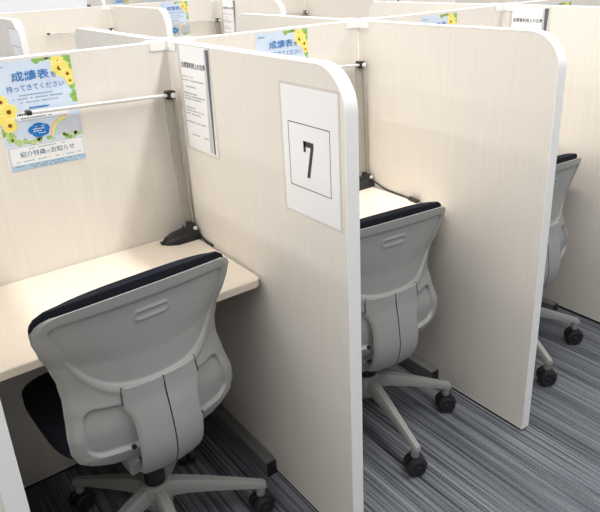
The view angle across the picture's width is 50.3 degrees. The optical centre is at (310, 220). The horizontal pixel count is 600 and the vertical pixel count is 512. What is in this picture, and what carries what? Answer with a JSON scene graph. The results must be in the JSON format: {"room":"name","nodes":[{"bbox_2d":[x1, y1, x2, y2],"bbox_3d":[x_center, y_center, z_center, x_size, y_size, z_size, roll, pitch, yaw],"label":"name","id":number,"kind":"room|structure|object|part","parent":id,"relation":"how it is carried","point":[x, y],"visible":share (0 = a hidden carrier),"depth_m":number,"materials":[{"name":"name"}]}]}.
{"room":"study room","nodes":[
{"label":"study room","id":0,"kind":"room"},
{"bbox_2d":[0,0,86,12],"bbox_3d":[-4.564,-0.879,3.109,6.945,2.700,0.150,-18,26,-33],"label":"wall","id":1,"kind":"structure","parent":0,"point":[6,6],"depth_m":4.76,"materials":[{"name":"white paint"}]},
{"bbox_2d":[144,0,179,2],"bbox_3d":[-5.301,-3.702,10.246,15.000,2.700,0.100,-18,26,-33],"label":"wall","id":2,"kind":"structure","parent":0,"point":[145,1],"depth_m":11.96,"materials":[{"name":"white paint"}]},
{"bbox_2d":[25,307,599,511],"bbox_3d":[-0.706,-0.334,5.098,15.000,0.100,15.000,-18,26,-33],"label":"floor","id":3,"kind":"structure","parent":0,"point":[477,461],"depth_m":2.08,"materials":[{"name":"grey carpet"}]},
{"bbox_2d":[0,400,29,511],"bbox_3d":[-0.758,0.380,1.416,0.036,1.312,0.822,-18,26,-33],"label":"divider","id":4,"kind":"object","parent":3,"relation":"on","point":[13,498],"visible":1,"depth_m":1.09,"materials":[{"name":"white laminate"}]},
{"bbox_2d":[0,17,29,57],"bbox_3d":[-1.655,-0.490,3.689,0.036,1.312,0.822,-18,26,-33],"label":"divider","id":5,"kind":"object","parent":3,"relation":"on","point":[5,23],"visible":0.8,"depth_m":3.31,"materials":[{"name":"beige laminate"}]},
{"bbox_2d":[8,29,22,55],"bbox_3d":[-1.490,-0.819,3.262,0.001,0.318,0.225,-18,26,-33],"label":"number sign","id":6,"kind":"object","parent":5,"relation":"attached to","point":[14,34],"visible":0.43,"depth_m":3.23,"materials":[{"name":"white paper"}]},
{"bbox_2d":[0,6,113,54],"bbox_3d":[-1.597,-0.708,4.227,0.755,1.312,0.036,-18,26,-33],"label":"divider","id":7,"kind":"object","parent":3,"relation":"on","point":[36,25],"visible":0.2,"depth_m":4.02,"materials":[{"name":"beige laminate"}]},
{"bbox_2d":[0,42,182,489],"bbox_3d":[-0.707,0.165,1.950,0.740,1.312,0.036,-18,26,-33],"label":"divider","id":8,"kind":"object","parent":3,"relation":"on","point":[124,196],"visible":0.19,"depth_m":1.89,"materials":[{"name":"beige wood"}]},
{"bbox_2d":[0,55,87,173],"bbox_3d":[-0.735,-0.289,1.736,0.210,0.295,0.002,-18,26,-33],"label":"flyer","id":9,"kind":"object","parent":8,"relation":"attached to","point":[41,140],"visible":0.98,"depth_m":1.73,"materials":[{"name":"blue printed paper"}]},
{"bbox_2d":[86,0,105,6],"bbox_3d":[-2.309,-1.769,6.956,0.036,1.312,0.822,-18,26,-33],"label":"divider","id":10,"kind":"object","parent":3,"relation":"on","point":[93,3],"visible":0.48,"depth_m":6.57,"materials":[{"name":"beige wood"}]},
{"bbox_2d":[102,4,123,9],"bbox_3d":[-1.266,-0.802,4.422,0.150,1.316,0.096,-18,26,-33],"label":"connector","id":11,"kind":"object","parent":3,"relation":"on","point":[104,7],"visible":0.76,"depth_m":4.16,"materials":[{"name":"white plastic"}]},
{"bbox_2d":[75,27,158,49],"bbox_3d":[-0.659,-0.053,2.489,0.036,1.312,0.838,-18,26,-33],"label":"divider","id":12,"kind":"object","parent":3,"relation":"on","point":[85,38],"visible":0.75,"depth_m":2.32,"materials":[{"name":"beige laminate"}]},
{"bbox_2d":[105,0,143,4],"bbox_3d":[-2.251,-1.986,7.494,0.755,1.312,0.036,-18,26,-33],"label":"divider","id":13,"kind":"object","parent":3,"relation":"on","point":[108,2],"visible":0.02,"depth_m":7.41,"materials":[{"name":"beige wood"}]},
{"bbox_2d":[111,0,128,4],"bbox_3d":[-2.186,-2.418,7.363,0.210,0.295,0.002,-18,26,-33],"label":"flyer","id":14,"kind":"object","parent":13,"relation":"attached to","point":[113,2],"visible":0.24,"depth_m":7.32,"materials":[{"name":"blue paper"}]},
{"bbox_2d":[0,239,276,476],"bbox_3d":[-0.547,0.514,1.879,0.731,0.700,0.450,-18,26,-33],"label":"desk","id":15,"kind":"object","parent":3,"relation":"on","point":[22,301],"visible":0.45,"depth_m":1.80,"materials":[{"name":"beige laminate"}]},
{"bbox_2d":[24,90,213,245],"bbox_3d":[-0.532,-0.107,1.841,0.439,0.479,0.147,-18,26,-33],"label":"desk lamp","id":16,"kind":"object","parent":15,"relation":"on","point":[189,232],"visible":1,"depth_m":1.97,"materials":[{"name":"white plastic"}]},
{"bbox_3d":[-0.407,-0.179,1.979,0.046,0.424,0.018,-18,26,-33],"label":"arm","id":17,"kind":"part","parent":16,"relation":"part of","materials":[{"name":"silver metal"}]},
{"bbox_2d":[111,6,172,37],"bbox_3d":[-1.025,-0.690,4.121,0.036,1.312,0.822,-18,26,-33],"label":"divider","id":18,"kind":"object","parent":3,"relation":"on","point":[147,21],"visible":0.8,"depth_m":3.83,"materials":[{"name":"beige laminate"}]},
{"bbox_2d":[22,251,274,511],"bbox_3d":[-0.468,0.490,1.689,0.620,0.882,0.697,-20,27,-36],"label":"office chair","id":19,"kind":"object","parent":3,"relation":"on","point":[136,364],"visible":1,"depth_m":1.50,"materials":[{"name":"grey plastic"}]},
{"bbox_3d":[-0.540,0.462,1.790,0.452,0.062,0.444,-20,27,-36],"label":"seat","id":20,"kind":"part","parent":19,"relation":"part of","materials":[{"name":"black fabric"}]},
{"bbox_3d":[-0.588,0.763,1.854,0.270,0.131,0.043,6,23,21],"label":"leg","id":21,"kind":"part","parent":19,"relation":"part of","materials":[{"name":"grey plastic"}]},
{"bbox_2d":[28,251,222,445],"bbox_3d":[-0.395,0.293,1.528,0.489,0.402,0.103,-20,27,-36],"label":"cushion","id":22,"kind":"object","parent":19,"relation":"on","point":[99,351],"depth_m":1.45,"materials":[{"name":"black fabric"}]},
{"bbox_3d":[-0.538,0.833,1.673,0.043,0.131,0.270,15,28,37],"label":"leg","id":23,"kind":"part","parent":19,"relation":"part of","materials":[{"name":"grey plastic"}]},
{"bbox_3d":[-0.337,0.830,1.658,0.043,0.131,0.270,-15,25,-29],"label":"leg","id":24,"kind":"part","parent":19,"relation":"part of","materials":[{"name":"grey plastic"}]},
{"bbox_3d":[-0.418,0.716,1.952,0.043,0.131,0.270,-1,22,4],"label":"leg","id":25,"kind":"part","parent":19,"relation":"part of","materials":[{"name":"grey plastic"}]},
{"bbox_3d":[-0.264,0.758,1.831,0.270,0.131,0.043,-8,22,-13],"label":"leg","id":26,"kind":"part","parent":19,"relation":"part of","materials":[{"name":"grey plastic"}]},
{"bbox_2d":[143,36,195,51],"bbox_3d":[-0.397,0.065,2.161,0.136,1.316,0.136,1,22,8],"label":"connector","id":27,"kind":"object","parent":3,"relation":"on","point":[163,43],"visible":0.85,"depth_m":1.89,"materials":[{"name":"white plastic"}]},
{"bbox_2d":[124,0,217,36],"bbox_3d":[-0.967,-0.908,4.659,0.755,1.312,0.036,-18,26,-33],"label":"divider","id":28,"kind":"object","parent":3,"relation":"on","point":[198,10],"visible":0.09,"depth_m":4.57,"materials":[{"name":"beige laminate"}]},
{"bbox_2d":[159,1,190,37],"bbox_3d":[-0.947,-1.379,4.477,0.210,0.295,0.002,-18,26,-33],"label":"flyer","id":29,"kind":"object","parent":28,"relation":"attached to","point":[177,11],"visible":0.52,"depth_m":4.48,"materials":[{"name":"blue paper"}]},
{"bbox_2d":[217,0,285,33],"bbox_3d":[-0.394,-0.891,4.553,0.036,1.312,0.822,-18,26,-33],"label":"divider","id":30,"kind":"object","parent":3,"relation":"on","point":[275,7],"visible":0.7,"depth_m":4.23,"materials":[{"name":"beige laminate"}]},
{"bbox_2d":[221,0,235,33],"bbox_3d":[-0.578,-1.412,4.546,0.001,0.315,0.202,-18,26,-33],"label":"notice sheet","id":31,"kind":"object","parent":30,"relation":"attached to","point":[228,6],"visible":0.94,"depth_m":4.53,"materials":[{"name":"white paper"}]},
{"bbox_2d":[168,41,363,511],"bbox_3d":[-0.140,0.184,1.840,0.036,1.312,0.822,-18,26,-33],"label":"divider","id":32,"kind":"object","parent":3,"relation":"on","point":[291,342],"visible":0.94,"depth_m":1.70,"materials":[{"name":"beige wood"}]},
{"bbox_2d":[177,44,217,156],"bbox_3d":[-0.325,-0.344,1.832,0.001,0.315,0.202,-18,26,-33],"label":"notice sheet","id":33,"kind":"object","parent":32,"relation":"attached to","point":[194,67],"visible":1,"depth_m":1.83,"materials":[{"name":"white paper"}]},
{"bbox_2d":[280,83,340,230],"bbox_3d":[-0.002,-0.148,1.452,0.001,0.318,0.225,-18,26,-33],"label":"number sign","id":34,"kind":"object","parent":32,"relation":"attached to","point":[309,116],"visible":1,"depth_m":1.44,"materials":[{"name":"white paper"}]},
{"bbox_2d":[195,21,358,93],"bbox_3d":[-0.098,-0.029,2.366,0.715,1.312,0.036,-18,26,-33],"label":"divider","id":35,"kind":"object","parent":3,"relation":"on","point":[332,42],"visible":0.13,"depth_m":2.24,"materials":[{"name":"beige laminate"}]},
{"bbox_2d":[255,28,307,57],"bbox_3d":[-0.090,-0.494,2.178,0.210,0.295,0.002,-18,26,-33],"label":"flyer","id":36,"kind":"object","parent":35,"relation":"attached to","point":[289,42],"visible":0.36,"depth_m":2.14,"materials":[{"name":"printed paper"},{"name":"clear plastic"}]},
{"bbox_2d":[236,13,342,32],"bbox_3d":[-0.061,-0.243,2.899,0.036,1.312,0.838,-18,26,-33],"label":"divider","id":37,"kind":"object","parent":3,"relation":"on","point":[245,22],"visible":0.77,"depth_m":2.74,"materials":[{"name":"beige laminate"}]},
{"bbox_2d":[280,0,304,15],"bbox_3d":[-0.337,-1.108,5.090,0.755,1.312,0.036,-18,26,-33],"label":"divider","id":38,"kind":"object","parent":3,"relation":"on","point":[290,5],"visible":0.02,"depth_m":5.03,"materials":[{"name":"beige wood"}]},
{"bbox_2d":[305,0,377,17],"bbox_3d":[0.236,-1.091,4.984,0.036,1.312,0.822,-18,26,-33],"label":"divider","id":39,"kind":"object","parent":3,"relation":"on","point":[315,8],"visible":0.16,"depth_m":4.76,"materials":[{"name":"beige laminate"}]},
{"bbox_2d":[339,17,377,28],"bbox_3d":[0.201,-0.126,2.571,0.136,1.316,0.136,1,22,8],"label":"connector","id":40,"kind":"object","parent":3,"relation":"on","point":[350,22],"visible":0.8,"depth_m":2.29,"materials":[{"name":"white plastic"}]},
{"bbox_2d":[359,187,438,378],"bbox_3d":[0.061,0.320,2.296,0.706,0.700,0.450,-18,26,-33],"label":"desk","id":41,"kind":"object","parent":3,"relation":"on","point":[373,201],"visible":0.12,"depth_m":2.35,"materials":[{"name":"beige laminate"}]},
{"bbox_2d":[339,61,418,202],"bbox_3d":[0.116,-0.275,2.190,0.439,0.479,0.311,-18,26,-33],"label":"desk lamp","id":42,"kind":"object","parent":41,"relation":"on","point":[366,180],"visible":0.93,"depth_m":2.39,"materials":[{"name":"black plastic"}]},
{"bbox_3d":[0.191,-0.369,2.389,0.046,0.424,0.018,-18,26,-33],"label":"arm","id":43,"kind":"part","parent":42,"relation":"part of","materials":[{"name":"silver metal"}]},
{"bbox_2d":[408,196,418,202],"bbox_3d":[0.369,-0.075,2.291,0.016,0.012,0.048,-15,25,-28],"label":"switch","id":44,"kind":"object","parent":42,"relation":"attached to","point":[410,198],"depth_m":2.28,"materials":[{"name":"black plastic"}]},
{"bbox_2d":[360,201,455,476],"bbox_3d":[0.168,0.312,2.133,0.614,0.832,0.693,-15,25,-28],"label":"office chair","id":45,"kind":"object","parent":3,"relation":"on","point":[399,297],"visible":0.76,"depth_m":1.95,"materials":[{"name":"grey plastic"}]},
{"bbox_3d":[0.271,0.637,2.074,0.043,0.131,0.270,-13,24,-24],"label":"leg","id":46,"kind":"part","parent":45,"relation":"part of","materials":[{"name":"grey plastic"}]},
{"bbox_2d":[360,201,440,228],"bbox_3d":[0.217,0.147,1.962,0.489,0.402,0.103,-15,25,-28],"label":"cushion","id":47,"kind":"object","parent":45,"relation":"on","point":[428,214],"depth_m":1.89,"materials":[{"name":"black fabric"}]},
{"bbox_3d":[0.362,0.568,2.238,0.270,0.131,0.043,-6,22,-7],"label":"leg","id":48,"kind":"part","parent":45,"relation":"part of","materials":[{"name":"grey plastic"}]},
{"bbox_2d":[378,0,454,2],"bbox_3d":[0.867,-1.291,5.416,0.036,1.312,0.822,-18,26,-33],"label":"divider","id":49,"kind":"object","parent":3,"relation":"on","point":[438,1],"visible":0.06,"depth_m":5.07,"materials":[{"name":"beige wood"}]},
{"bbox_2d":[369,1,485,16],"bbox_3d":[0.605,-0.455,3.355,0.036,1.312,0.838,-18,26,-33],"label":"divider","id":50,"kind":"object","parent":3,"relation":"on","point":[380,8],"visible":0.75,"depth_m":3.20,"materials":[{"name":"beige laminate"}]},
{"bbox_2d":[377,5,503,26],"bbox_3d":[0.534,-0.230,2.799,0.799,1.312,0.036,-18,26,-33],"label":"divider","id":51,"kind":"object","parent":3,"relation":"on","point":[487,16],"visible":0.13,"depth_m":2.65,"materials":[{"name":"beige laminate"}]},
{"bbox_2d":[421,13,456,24],"bbox_3d":[0.518,-0.684,2.595,0.210,0.295,0.002,-18,26,-33],"label":"flyer","id":52,"kind":"object","parent":51,"relation":"attached to","point":[451,18],"visible":0.18,"depth_m":2.56,"materials":[{"name":"multicoloured paper"}]},
{"bbox_2d":[358,20,565,429],"bbox_3d":[0.459,-0.006,2.250,0.036,1.312,0.822,-18,26,-33],"label":"divider","id":53,"kind":"object","parent":3,"relation":"on","point":[465,119],"visible":0.88,"depth_m":2.10,"materials":[{"name":"beige wood"}]},
{"bbox_2d":[454,0,517,3],"bbox_3d":[1.498,-1.492,5.848,0.036,1.312,0.822,-18,26,-33],"label":"divider","id":54,"kind":"object","parent":3,"relation":"on","point":[455,1],"visible":0.02,"depth_m":5.59,"materials":[{"name":"beige wood"}]},
{"bbox_2d":[486,2,520,10],"bbox_3d":[0.867,-0.337,3.027,0.136,1.316,0.136,1,22,8],"label":"connector","id":55,"kind":"object","parent":3,"relation":"on","point":[510,6],"visible":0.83,"depth_m":2.75,"materials":[{"name":"white plastic"}]},
{"bbox_2d":[541,297,557,310],"bbox_3d":[0.672,0.126,2.713,0.735,0.700,0.450,-18,26,-33],"label":"desk","id":56,"kind":"object","parent":3,"relation":"on","point":[546,303],"visible":0.06,"depth_m":2.87,"materials":[{"name":"metal"}]},
{"bbox_2d":[503,4,599,323],"bbox_3d":[1.125,-0.218,2.705,0.036,1.312,0.822,-18,26,-33],"label":"divider","id":57,"kind":"object","parent":3,"relation":"on","point":[575,289],"visible":0.42,"depth_m":2.65,"materials":[{"name":"beige wood"}]},
{"bbox_2d":[510,6,548,31],"bbox_3d":[0.922,-0.751,2.721,0.001,0.315,0.202,-18,26,-33],"label":"notice sheet","id":58,"kind":"object","parent":57,"relation":"attached to","point":[522,17],"visible":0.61,"depth_m":2.68,"materials":[{"name":"white paper"}]},
{"bbox_2d":[518,0,599,5],"bbox_3d":[1.182,-0.436,3.243,0.755,1.312,0.036,-18,26,-33],"label":"divider","id":59,"kind":"object","parent":3,"relation":"on","point":[536,2],"visible":0.02,"depth_m":3.03,"materials":[{"name":"beige wood"}]},
{"bbox_2d":[546,2,570,5],"bbox_3d":[1.167,-0.882,3.042,0.210,0.295,0.002,-18,26,-33],"label":"flyer","id":60,"kind":"object","parent":59,"relation":"attached to","point":[564,3],"visible":0.05,"depth_m":3.01,"materials":[{"name":"multicoloured paper"}]},
{"bbox_2d":[536,153,583,385],"bbox_3d":[0.751,0.126,2.535,0.615,0.832,0.709,-16,25,-30],"label":"office chair","id":61,"kind":"object","parent":3,"relation":"on","point":[567,165],"visible":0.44,"depth_m":2.39,"materials":[{"name":"grey plastic"}]},
{"bbox_3d":[0.849,0.452,2.474,0.043,0.131,0.270,-9,23,-15],"label":"leg","id":62,"kind":"part","parent":61,"relation":"part of","materials":[{"name":"grey plastic"}]},
{"bbox_3d":[0.970,0.388,2.621,0.270,0.131,0.043,-2,22,2],"label":"leg","id":63,"kind":"part","parent":61,"relation":"part of","materials":[{"name":"grey plastic"}]},
{"bbox_2d":[556,153,576,163],"bbox_3d":[0.826,-0.045,2.373,0.489,0.402,0.103,-16,25,-30],"label":"cushion","id":64,"kind":"object","parent":61,"relation":"on","point":[570,158],"depth_m":2.33,"materials":[{"name":"black fabric"}]},
{"bbox_3d":[-1.438,-0.359,4.156,0.746,0.700,0.451,-18,26,-33],"label":"desk","id":65,"kind":"object","parent":3,"relation":"on","visible":0},
{"bbox_2d":[47,28,114,34],"bbox_3d":[-1.417,-0.982,4.122,0.439,0.479,0.147,-18,26,-33],"label":"desk lamp","id":66,"kind":"object","parent":65,"relation":"on","point":[110,29],"visible":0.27,"depth_m":4.00,"materials":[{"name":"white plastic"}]},
{"bbox_3d":[-0.808,-0.559,4.588,0.746,0.700,0.451,-18,26,-33],"label":"desk","id":67,"kind":"object","parent":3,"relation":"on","visible":0},
{"bbox_2d":[171,18,220,34],"bbox_3d":[-0.787,-1.182,4.554,0.439,0.479,0.147,-18,26,-33],"label":"desk lamp","id":68,"kind":"object","parent":67,"relation":"on","point":[217,20],"visible":0.16,"depth_m":4.60,"materials":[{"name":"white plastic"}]},
{"bbox_3d":[-0.662,-1.254,4.691,0.046,0.424,0.018,-18,26,-33],"label":"arm","id":69,"kind":"part","parent":68,"relation":"part of","materials":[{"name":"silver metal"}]},
{"bbox_3d":[-0.177,-0.759,5.019,0.746,0.700,0.451,-18,26,-33],"label":"desk","id":70,"kind":"object","parent":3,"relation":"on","visible":0},
{"bbox_2d":[286,10,307,15],"bbox_3d":[-0.157,-1.382,4.986,0.439,0.479,0.147,-18,26,-33],"label":"desk lamp","id":71,"kind":"object","parent":70,"relation":"on","point":[304,12],"visible":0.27,"depth_m":5.03,"materials":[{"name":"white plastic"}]}
]}

